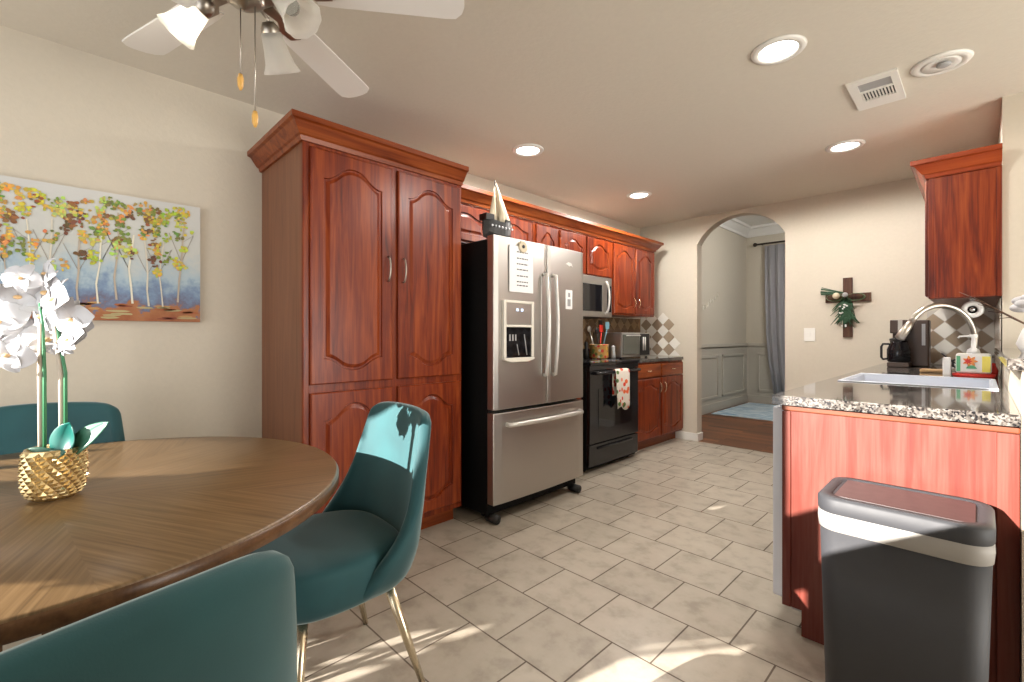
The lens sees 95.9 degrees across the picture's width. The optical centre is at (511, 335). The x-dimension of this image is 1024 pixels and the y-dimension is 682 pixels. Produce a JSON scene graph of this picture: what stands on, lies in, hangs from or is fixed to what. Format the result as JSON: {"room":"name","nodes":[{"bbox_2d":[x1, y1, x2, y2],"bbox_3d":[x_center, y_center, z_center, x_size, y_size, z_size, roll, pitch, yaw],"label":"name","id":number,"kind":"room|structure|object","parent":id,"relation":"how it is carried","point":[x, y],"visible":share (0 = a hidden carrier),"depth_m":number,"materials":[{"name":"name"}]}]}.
{"room":"eat-in kitchen","nodes":[
{"label":"eat-in kitchen","id":0,"kind":"room"},
{"bbox_2d":[0,25,745,440],"bbox_3d":[0.112,-0.365,4.228,11.300,3.030,0.130,0,0,-45],"label":"wall","id":1,"kind":"structure","parent":0,"point":[69,116],"depth_m":2.32,"materials":[{"name":"beige paint"}]},
{"bbox_2d":[0,175,199,321],"bbox_3d":[-2.061,-0.367,1.961,1.237,0.590,0.039,0,0,-45],"label":"canvas painting","id":2,"kind":"object","parent":1,"relation":"attached to","point":[124,258],"visible":0.99,"depth_m":2.13,"materials":[{"name":"paint"}]},
{"bbox_2d":[461,203,531,244],"bbox_3d":[-0.279,-0.789,3.503,0.945,0.279,0.348,0,0,-45],"label":"upper cabinet","id":3,"kind":"object","parent":1,"relation":"attached to","point":[471,227],"visible":0.36,"depth_m":3.30,"materials":[{"name":"brown wood"}]},
{"bbox_2d":[532,221,557,246],"bbox_3d":[0.172,-0.570,3.948,0.318,0.719,0.348,0,0,-45],"label":"upper cabinet","id":4,"kind":"object","parent":1,"relation":"attached to","point":[542,233],"visible":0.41,"depth_m":3.81,"materials":[{"name":"brown wood"}]},
{"bbox_2d":[558,227,610,278],"bbox_3d":[0.575,-0.740,4.346,0.811,0.379,0.348,0,0,-45],"label":"upper cabinet","id":5,"kind":"object","parent":1,"relation":"attached to","point":[596,251],"visible":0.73,"depth_m":4.25,"materials":[{"name":"brown wood"}]},
{"bbox_2d":[583,274,611,318],"bbox_3d":[0.581,-0.357,4.268,0.705,0.375,0.448,0,0,-45],"label":"microwave","id":6,"kind":"object","parent":5,"relation":"attached to","point":[597,291],"visible":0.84,"depth_m":4.23,"materials":[{"name":"silver metal"}]},
{"bbox_2d":[583,317,639,348],"bbox_3d":[0.755,0.011,4.764,2.208,0.435,0.008,0,0,-45],"label":"tile backsplash","id":7,"kind":"structure","parent":1,"relation":"attached to","point":[616,325],"depth_m":5.11,"materials":[{"name":"brown tile"}]},
{"bbox_2d":[611,241,653,317],"bbox_3d":[1.176,-0.570,4.915,0.840,0.719,0.382,0,0,-45],"label":"upper cabinet","id":8,"kind":"object","parent":1,"relation":"attached to","point":[632,268],"visible":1,"depth_m":4.76,"materials":[{"name":"brown wood"}]},
{"bbox_2d":[461,184,663,251],"bbox_3d":[0.497,-0.979,4.229,2.924,0.100,0.404,0,0,-45],"label":"crown molding","id":9,"kind":"structure","parent":8,"relation":"attached to","point":[470,195],"depth_m":3.86,"materials":[{"name":"brown wood"}]},
{"bbox_2d":[703,293,717,309],"bbox_3d":[2.973,-0.502,6.954,0.629,0.333,0.008,0,0,-45],"label":"wall decoration","id":10,"kind":"object","parent":1,"relation":"attached to","point":[717,293],"visible":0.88,"depth_m":6.97,"materials":[{"name":"beige plastic"}]},
{"bbox_2d":[3,402,824,681],"bbox_3d":[0.377,1.180,0.864,15.650,0.060,9.100,0,0,-45],"label":"floor","id":11,"kind":"structure","parent":0,"point":[660,568],"depth_m":2.08,"materials":[{"name":"beige tile"}]},
{"bbox_2d":[0,402,124,629],"bbox_3d":[-1.649,0.701,1.528,0.559,0.897,0.533,0,0,-23],"label":"dining chair","id":12,"kind":"object","parent":11,"relation":"on","point":[18,423],"visible":0.16,"depth_m":1.73,"materials":[{"name":"teal fabric"}]},
{"bbox_2d":[0,550,296,681],"bbox_3d":[-0.588,0.701,0.541,0.533,0.897,0.559,0,0,31],"label":"dining chair","id":13,"kind":"object","parent":11,"relation":"on","point":[235,620],"visible":1,"depth_m":0.47,"materials":[{"name":"teal fabric"}]},
{"bbox_2d":[0,436,338,651],"bbox_3d":[-1.136,0.769,1.135,1.332,0.759,1.332,0,0,-45],"label":"dining table","id":14,"kind":"object","parent":11,"relation":"on","point":[149,515],"visible":0.83,"depth_m":0.99,"materials":[{"name":"brown wood"}]},
{"bbox_2d":[0,258,108,501],"bbox_3d":[-1.212,0.099,1.125,0.437,0.580,0.128,0,0,4],"label":"potted orchid","id":15,"kind":"object","parent":14,"relation":"on","point":[58,469],"visible":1,"depth_m":1.11,"materials":[{"name":"white plant"}]},
{"bbox_2d":[247,401,430,681],"bbox_3d":[-0.580,0.701,1.555,0.533,0.897,0.559,0,0,-42],"label":"dining chair","id":16,"kind":"object","parent":11,"relation":"on","point":[349,554],"visible":0.91,"depth_m":1.50,"materials":[{"name":"teal fabric"}]},
{"bbox_2d":[247,109,468,529],"bbox_3d":[-0.867,0.062,2.685,1.025,2.175,0.686,0,0,-45],"label":"pantry cabinet","id":17,"kind":"object","parent":11,"relation":"on","point":[361,231],"visible":0.74,"depth_m":2.42,"materials":[{"name":"brown wood"}]},
{"bbox_2d":[461,234,583,524],"bbox_3d":[-0.039,0.268,3.340,0.893,1.760,0.861,0,0,-45],"label":"refrigerator","id":18,"kind":"object","parent":11,"relation":"on","point":[522,353],"visible":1,"depth_m":2.96,"materials":[{"name":"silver metal"}]},
{"bbox_2d":[479,180,513,237],"bbox_3d":[-0.087,-0.818,3.104,0.287,0.439,0.112,0,0,-45],"label":"model ship","id":19,"kind":"object","parent":18,"relation":"on","point":[496,222],"visible":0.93,"depth_m":3.05,"materials":[{"name":"black plastic"}]},
{"bbox_2d":[509,244,532,293],"bbox_3d":[0.060,-0.420,2.924,0.215,0.290,0.002,0,0,-45],"label":"paper sheet","id":20,"kind":"object","parent":18,"relation":"attached to","point":[520,264],"visible":1,"depth_m":2.92,"materials":[{"name":"white paper"}]},
{"bbox_2d":[518,241,526,252],"bbox_3d":[0.071,-0.565,2.924,0.076,0.076,0.010,0,0,-45],"label":"magnet","id":21,"kind":"object","parent":18,"relation":"attached to","point":[522,245],"visible":1,"depth_m":2.92,"materials":[{"name":"beige"}]},
{"bbox_2d":[566,290,571,308],"bbox_3d":[0.402,-0.258,3.269,0.075,0.135,0.005,0,0,-45],"label":"note card","id":22,"kind":"object","parent":18,"relation":"attached to","point":[568,292],"visible":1,"depth_m":3.27,"materials":[{"name":"white paper"}]},
{"bbox_2d":[581,349,640,471],"bbox_3d":[0.739,0.639,4.281,0.787,1.019,0.631,0,0,-45],"label":"range","id":23,"kind":"object","parent":11,"relation":"on","point":[609,432],"visible":0.56,"depth_m":4.00,"materials":[{"name":"black metal"}]},
{"bbox_2d":[584,341,588,358],"bbox_3d":[0.714,0.138,4.443,0.050,0.170,0.050,0,0,-45],"label":"condiment bottle","id":24,"kind":"object","parent":23,"relation":"on","point":[586,353],"visible":0.99,"depth_m":4.43,"materials":[{"name":"black plastic"}]},
{"bbox_2d":[589,344,607,358],"bbox_3d":[0.864,0.152,4.591,0.192,0.141,0.192,0,0,-45],"label":"utensil crock","id":25,"kind":"object","parent":23,"relation":"on","point":[596,351],"visible":1,"depth_m":4.51,"materials":[{"name":"ceramic"}]},
{"bbox_2d":[587,326,593,343],"bbox_3d":[0.785,0.042,4.566,0.117,0.289,0.028,0,0,-29],"label":"utensil","id":26,"kind":"object","parent":25,"relation":"in","point":[588,327],"visible":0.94,"depth_m":4.55,"materials":[{"name":"silver metal"}]},
{"bbox_2d":[595,328,598,343],"bbox_3d":[0.843,0.052,4.550,0.023,0.268,0.076,0,0,39],"label":"utensil","id":27,"kind":"object","parent":25,"relation":"in","point":[596,329],"visible":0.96,"depth_m":4.54,"materials":[{"name":"black plastic"}]},
{"bbox_2d":[598,320,601,343],"bbox_3d":[0.885,0.013,4.664,0.025,0.346,0.110,0,0,27],"label":"utensil","id":28,"kind":"object","parent":25,"relation":"in","point":[599,321],"visible":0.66,"depth_m":4.67,"materials":[{"name":"black plastic"}]},
{"bbox_2d":[599,325,602,343],"bbox_3d":[0.891,0.038,4.617,0.068,0.296,0.012,0,0,-45],"label":"utensil","id":29,"kind":"object","parent":25,"relation":"in","point":[600,326],"visible":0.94,"depth_m":4.61,"materials":[{"name":"red plastic"}]},
{"bbox_2d":[603,322,608,343],"bbox_3d":[0.934,0.023,4.626,0.115,0.327,0.019,0,0,-32],"label":"utensil","id":30,"kind":"object","parent":25,"relation":"in","point":[606,323],"visible":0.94,"depth_m":4.63,"materials":[{"name":"blue plastic"}]},
{"bbox_2d":[583,358,638,365],"bbox_3d":[0.722,0.237,4.298,0.787,0.024,0.583,0,0,-45],"label":"cooktop","id":31,"kind":"object","parent":23,"relation":"in","point":[586,362],"depth_m":4.15,"materials":[{"name":"black glass"}]},
{"bbox_2d":[611,345,615,358],"bbox_3d":[1.002,0.158,4.572,0.050,0.130,0.050,0,0,-45],"label":"condiment bottle","id":32,"kind":"object","parent":23,"relation":"on","point":[613,355],"visible":1,"depth_m":4.56,"materials":[{"name":"grey plastic"}]},
{"bbox_2d":[612,368,629,409],"bbox_3d":[0.960,0.468,4.066,0.220,0.364,0.068,0,0,-45],"label":"tea towel","id":33,"kind":"object","parent":23,"relation":"hanging from","point":[621,379],"visible":0.98,"depth_m":4.05,"materials":[{"name":"white fabric"}]},
{"bbox_2d":[636,360,682,449],"bbox_3d":[1.368,0.707,4.972,1.043,0.884,0.572,0,0,-45],"label":"base cabinet","id":34,"kind":"object","parent":11,"relation":"on","point":[660,384],"visible":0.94,"depth_m":4.79,"materials":[{"name":"brown wood"}]},
{"bbox_2d":[608,356,682,362],"bbox_3d":[1.356,0.247,4.984,1.043,0.034,0.538,0,0,-45],"label":"countertop","id":35,"kind":"structure","parent":34,"relation":"on","point":[642,359],"depth_m":4.88,"materials":[{"name":"stone"}]},
{"bbox_2d":[594,332,649,358],"bbox_3d":[1.183,0.097,4.894,0.560,0.264,0.378,0,0,-45],"label":"toaster oven","id":36,"kind":"object","parent":35,"relation":"on","point":[626,344],"visible":0.88,"depth_m":4.70,"materials":[{"name":"silver metal"}]},
{"bbox_2d":[711,402,775,420],"bbox_3d":[4.380,1.145,6.495,1.600,0.009,2.490,0,0,-45],"label":"area rug","id":37,"kind":"object","parent":11,"relation":"on","point":[750,410],"visible":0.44,"depth_m":6.98,"materials":[{"name":"blue fabric"}]},
{"bbox_2d":[782,405,1020,681],"bbox_3d":[2.325,0.708,2.619,2.950,0.883,0.629,0,0,-45],"label":"base cabinet","id":38,"kind":"object","parent":11,"relation":"on","point":[980,462],"visible":0.41,"depth_m":1.56,"materials":[{"name":"brown wood"}]},
{"bbox_2d":[772,404,800,611],"bbox_3d":[1.456,0.672,1.878,0.599,0.795,0.626,0,0,-45],"label":"dishwasher","id":39,"kind":"object","parent":38,"relation":"in","point":[777,410],"visible":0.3,"depth_m":1.85,"materials":[{"name":"grey plastic"}]},
{"bbox_2d":[772,363,1020,426],"bbox_3d":[2.310,0.247,2.624,2.985,0.035,0.655,0,0,-45],"label":"countertop","id":40,"kind":"structure","parent":38,"relation":"on","point":[994,407],"depth_m":1.73,"materials":[{"name":"stone"}]},
{"bbox_2d":[880,320,930,367],"bbox_3d":[2.979,0.054,3.502,0.400,0.349,0.268,0,0,-45],"label":"coffee maker","id":41,"kind":"object","parent":40,"relation":"on","point":[915,350],"visible":0.85,"depth_m":3.44,"materials":[{"name":"brown plastic"}]},
{"bbox_2d":[837,373,998,389],"bbox_3d":[2.092,0.327,2.385,0.654,0.206,0.569,0,0,-45],"label":"sink","id":42,"kind":"object","parent":40,"relation":"in","point":[954,382],"visible":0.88,"depth_m":2.54,"materials":[{"name":"white ceramic"}]},
{"bbox_2d":[919,368,942,372],"bbox_3d":[2.678,0.220,2.925,0.120,0.019,0.140,0,0,-45],"label":"wooden trivet","id":43,"kind":"object","parent":40,"relation":"on","point":[921,369],"visible":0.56,"depth_m":2.90,"materials":[{"name":"beige wood"}]},
{"bbox_2d":[895,303,978,348],"bbox_3d":[2.449,0.019,2.624,0.508,0.418,0.095,0,0,-2],"label":"faucet","id":44,"kind":"object","parent":40,"relation":"on","point":[904,331],"visible":0.55,"depth_m":2.62,"materials":[{"name":"silver metal"}]},
{"bbox_2d":[943,357,950,376],"bbox_3d":[2.459,0.174,2.612,0.050,0.109,0.033,0,0,-45],"label":"sponge holder","id":45,"kind":"object","parent":40,"relation":"on","point":[946,360],"visible":1,"depth_m":2.60,"materials":[{"name":"white plastic"}]},
{"bbox_2d":[952,334,995,378],"bbox_3d":[2.534,0.110,2.537,0.102,0.239,0.170,0,0,-45],"label":"soap dispenser","id":46,"kind":"object","parent":40,"relation":"on","point":[973,363],"visible":0.98,"depth_m":2.52,"materials":[{"name":"white ceramic"}]},
{"bbox_2d":[963,356,977,365],"bbox_3d":[2.500,0.138,2.520,0.001,0.062,0.061,0,0,-45],"label":"print","id":47,"kind":"object","parent":46,"relation":"on","point":[967,360],"depth_m":2.52,"materials":[{"name":"orange"}]},
{"bbox_2d":[966,365,976,368],"bbox_3d":[2.503,0.169,2.517,0.001,0.018,0.045,0,0,-45],"label":"print","id":48,"kind":"object","parent":46,"relation":"on","point":[967,366],"depth_m":2.52,"materials":[{"name":"green"}]},
{"bbox_2d":[956,353,991,373],"bbox_3d":[2.535,0.150,2.538,0.066,0.110,0.140,0,0,-45],"label":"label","id":49,"kind":"object","parent":46,"relation":"on","point":[966,363],"depth_m":2.51,"materials":[{"name":"paper"}]},
{"bbox_2d":[991,363,998,377],"bbox_3d":[2.654,0.190,2.550,0.044,0.079,0.044,0,0,-45],"label":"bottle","id":50,"kind":"object","parent":40,"relation":"on","point":[995,370],"visible":0.49,"depth_m":2.53,"materials":[{"name":"red plastic"}]},
{"bbox_2d":[818,477,995,681],"bbox_3d":[1.175,0.819,1.393,0.299,0.660,0.391,0,0,-45],"label":"trash can","id":51,"kind":"object","parent":11,"relation":"on","point":[907,573],"visible":1,"depth_m":1.29,"materials":[{"name":"grey plastic"}]},
{"bbox_2d":[0,0,1023,227],"bbox_3d":[-0.883,-1.325,-0.380,12.010,0.060,9.100,0,0,-45],"label":"ceiling","id":52,"kind":"structure","parent":0,"point":[668,100],"depth_m":2.38,"materials":[{"name":"beige paint"}]},
{"bbox_2d":[122,0,463,127],"bbox_3d":[-0.849,-0.963,1.361,1.262,0.663,1.315,0,0,-45],"label":"ceiling fan","id":53,"kind":"object","parent":52,"relation":"hanging from","point":[298,21],"visible":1,"depth_m":1.50,"materials":[{"name":"silver metal"}]},
{"bbox_2d":[512,143,543,156],"bbox_3d":[0.111,-1.290,3.217,0.224,0.009,0.224,0,0,-45],"label":"recessed light","id":54,"kind":"object","parent":52,"relation":"in","point":[523,150],"visible":1,"depth_m":3.21,"materials":[{"name":"white paint"}]},
{"bbox_2d":[627,191,651,198],"bbox_3d":[1.166,-1.290,4.243,0.224,0.009,0.224,0,0,-45],"label":"recessed light","id":55,"kind":"object","parent":52,"relation":"in","point":[640,194],"visible":1,"depth_m":4.23,"materials":[{"name":"white paint"}]},
{"bbox_2d":[750,34,806,65],"bbox_3d":[1.205,-1.290,2.092,0.224,0.009,0.224,0,0,-45],"label":"recessed light","id":56,"kind":"object","parent":52,"relation":"in","point":[776,50],"visible":1,"depth_m":2.08,"materials":[{"name":"white paint"}]},
{"bbox_2d":[825,139,865,152],"bbox_3d":[2.269,-1.290,3.148,0.224,0.009,0.224,0,0,-45],"label":"recessed light","id":57,"kind":"object","parent":52,"relation":"in","point":[847,145],"visible":1,"depth_m":3.13,"materials":[{"name":"white paint"}]},
{"bbox_2d":[845,68,905,110],"bbox_3d":[1.919,-1.288,2.433,0.380,0.011,0.205,0,0,-45],"label":"ceiling vent","id":58,"kind":"object","parent":52,"relation":"in","point":[882,88],"visible":1,"depth_m":2.42,"materials":[{"name":"white paint"}]},
{"bbox_2d":[910,49,973,77],"bbox_3d":[2.035,-1.284,2.192,0.224,0.021,0.224,0,0,-45],"label":"recessed light","id":59,"kind":"object","parent":52,"relation":"in","point":[943,62],"visible":1,"depth_m":2.18,"materials":[{"name":"white paint"}]},
{"bbox_2d":[736,215,774,225],"bbox_3d":[4.732,-1.910,4.950,3.710,0.060,5.595,0,0,-45],"label":"ceiling","id":60,"kind":"structure","parent":0,"point":[752,220],"depth_m":7.52,"materials":[{"name":"white paint"}]},
{"bbox_2d":[746,233,784,346],"bbox_3d":[6.055,-0.365,6.165,0.120,3.030,5.465,0,0,-45],"label":"wall","id":61,"kind":"structure","parent":0,"point":[755,256],"depth_m":7.95,"materials":[{"name":"beige paint"}]},
{"bbox_2d":[719,218,784,237],"bbox_3d":[4.743,-1.794,4.945,3.459,0.170,5.354,0,0,-45],"label":"trim","id":62,"kind":"structure","parent":61,"relation":"attached to","point":[734,225],"depth_m":7.73,"materials":[{"name":"white paint"}]},
{"bbox_2d":[753,240,784,246],"bbox_3d":[4.885,-1.550,7.159,0.143,0.070,2.125,0,0,-45],"label":"curtain rod","id":63,"kind":"object","parent":61,"relation":"attached to","point":[754,244],"visible":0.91,"depth_m":7.73,"materials":[{"name":"brown metal"}]},
{"bbox_2d":[765,244,784,393],"bbox_3d":[4.559,-0.205,7.436,0.092,2.610,0.902,0,0,-45],"label":"curtain","id":64,"kind":"object","parent":63,"relation":"hanging from","point":[774,254],"visible":0.27,"depth_m":7.65,"materials":[{"name":"grey fabric"}]},
{"bbox_2d":[640,177,987,432],"bbox_3d":[4.021,-0.072,3.116,0.120,2.445,7.185,0,0,-45],"label":"wall","id":65,"kind":"structure","parent":0,"point":[873,235],"depth_m":4.22,"materials":[{"name":"beige paint"}]},
{"bbox_2d":[641,313,679,355],"bbox_3d":[1.715,-0.022,5.355,0.004,0.494,0.494,0,0,-45],"label":"tile backsplash","id":66,"kind":"structure","parent":65,"relation":"attached to","point":[663,320],"depth_m":5.35,"materials":[{"name":"beige tile"}]},
{"bbox_2d":[675,431,702,441],"bbox_3d":[1.980,1.107,5.171,0.136,0.085,0.262,0,0,-45],"label":"baseboard","id":67,"kind":"structure","parent":65,"relation":"attached to","point":[697,437],"depth_m":5.10,"materials":[{"name":"white paint"}]},
{"bbox_2d":[702,343,778,414],"bbox_3d":[4.743,0.635,4.945,3.459,1.030,5.354,0,0,-45],"label":"wainscoting","id":68,"kind":"structure","parent":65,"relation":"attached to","point":[731,376],"depth_m":7.64,"materials":[{"name":"beige paint"}]},
{"bbox_2d":[804,328,814,340],"bbox_3d":[2.764,-0.013,4.293,0.011,0.125,0.090,0,0,-45],"label":"light switch","id":69,"kind":"object","parent":65,"relation":"attached to","point":[809,333],"visible":1,"depth_m":4.29,"materials":[{"name":"white paint"}]},
{"bbox_2d":[820,277,870,336],"bbox_3d":[2.926,-0.253,4.066,0.102,0.525,0.365,0,0,-45],"label":"wooden cross","id":70,"kind":"object","parent":65,"relation":"attached to","point":[845,299],"visible":1,"depth_m":4.07,"materials":[{"name":"brown wood"}]},
{"bbox_2d":[926,308,993,364],"bbox_3d":[3.391,-0.008,3.661,0.008,0.472,0.614,0,0,-45],"label":"tile backsplash","id":71,"kind":"structure","parent":65,"relation":"attached to","point":[947,325],"depth_m":3.60,"materials":[{"name":"beige tile"}]},
{"bbox_2d":[998,92,1023,681],"bbox_3d":[2.580,-0.072,2.344,3.015,2.445,0.120,0,0,-45],"label":"wall","id":72,"kind":"structure","parent":0,"point":[1011,129],"depth_m":2.47,"materials":[{"name":"beige paint"}]},
{"bbox_2d":[910,143,1002,308],"bbox_3d":[2.954,-0.613,3.059,1.453,0.796,0.368,0,0,-45],"label":"upper cabinet","id":73,"kind":"object","parent":72,"relation":"attached to","point":[961,191],"visible":0.98,"depth_m":2.58,"materials":[{"name":"brown wood"}]},
{"bbox_2d":[961,298,983,317],"bbox_3d":[2.714,-0.158,2.722,0.312,0.112,0.096,0,0,-45],"label":"paper towel holder","id":74,"kind":"object","parent":73,"relation":"attached to","point":[972,311],"visible":0.91,"depth_m":2.61,"materials":[{"name":"white plastic"}]},
{"bbox_2d":[994,298,1000,376],"bbox_3d":[3.128,0.010,2.979,1.318,0.430,0.004,0,0,-45],"label":"tile backsplash","id":75,"kind":"structure","parent":72,"relation":"attached to","point":[997,322],"depth_m":2.85,"materials":[{"name":"white stone"}]},
{"bbox_2d":[994,348,1023,370],"bbox_3d":[2.138,0.082,1.822,1.693,0.034,0.300,0,0,-45],"label":"bar ledge","id":76,"kind":"object","parent":72,"relation":"on","point":[1012,358],"visible":1,"depth_m":1.47,"materials":[{"name":"stone"}]},
{"bbox_2d":[960,292,1023,352],"bbox_3d":[1.928,-0.061,1.807,0.173,0.250,0.231,0,0,16],"label":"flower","id":77,"kind":"object","parent":76,"relation":"on","point":[1018,302],"visible":1,"depth_m":1.74,"materials":[{"name":"white plant"}]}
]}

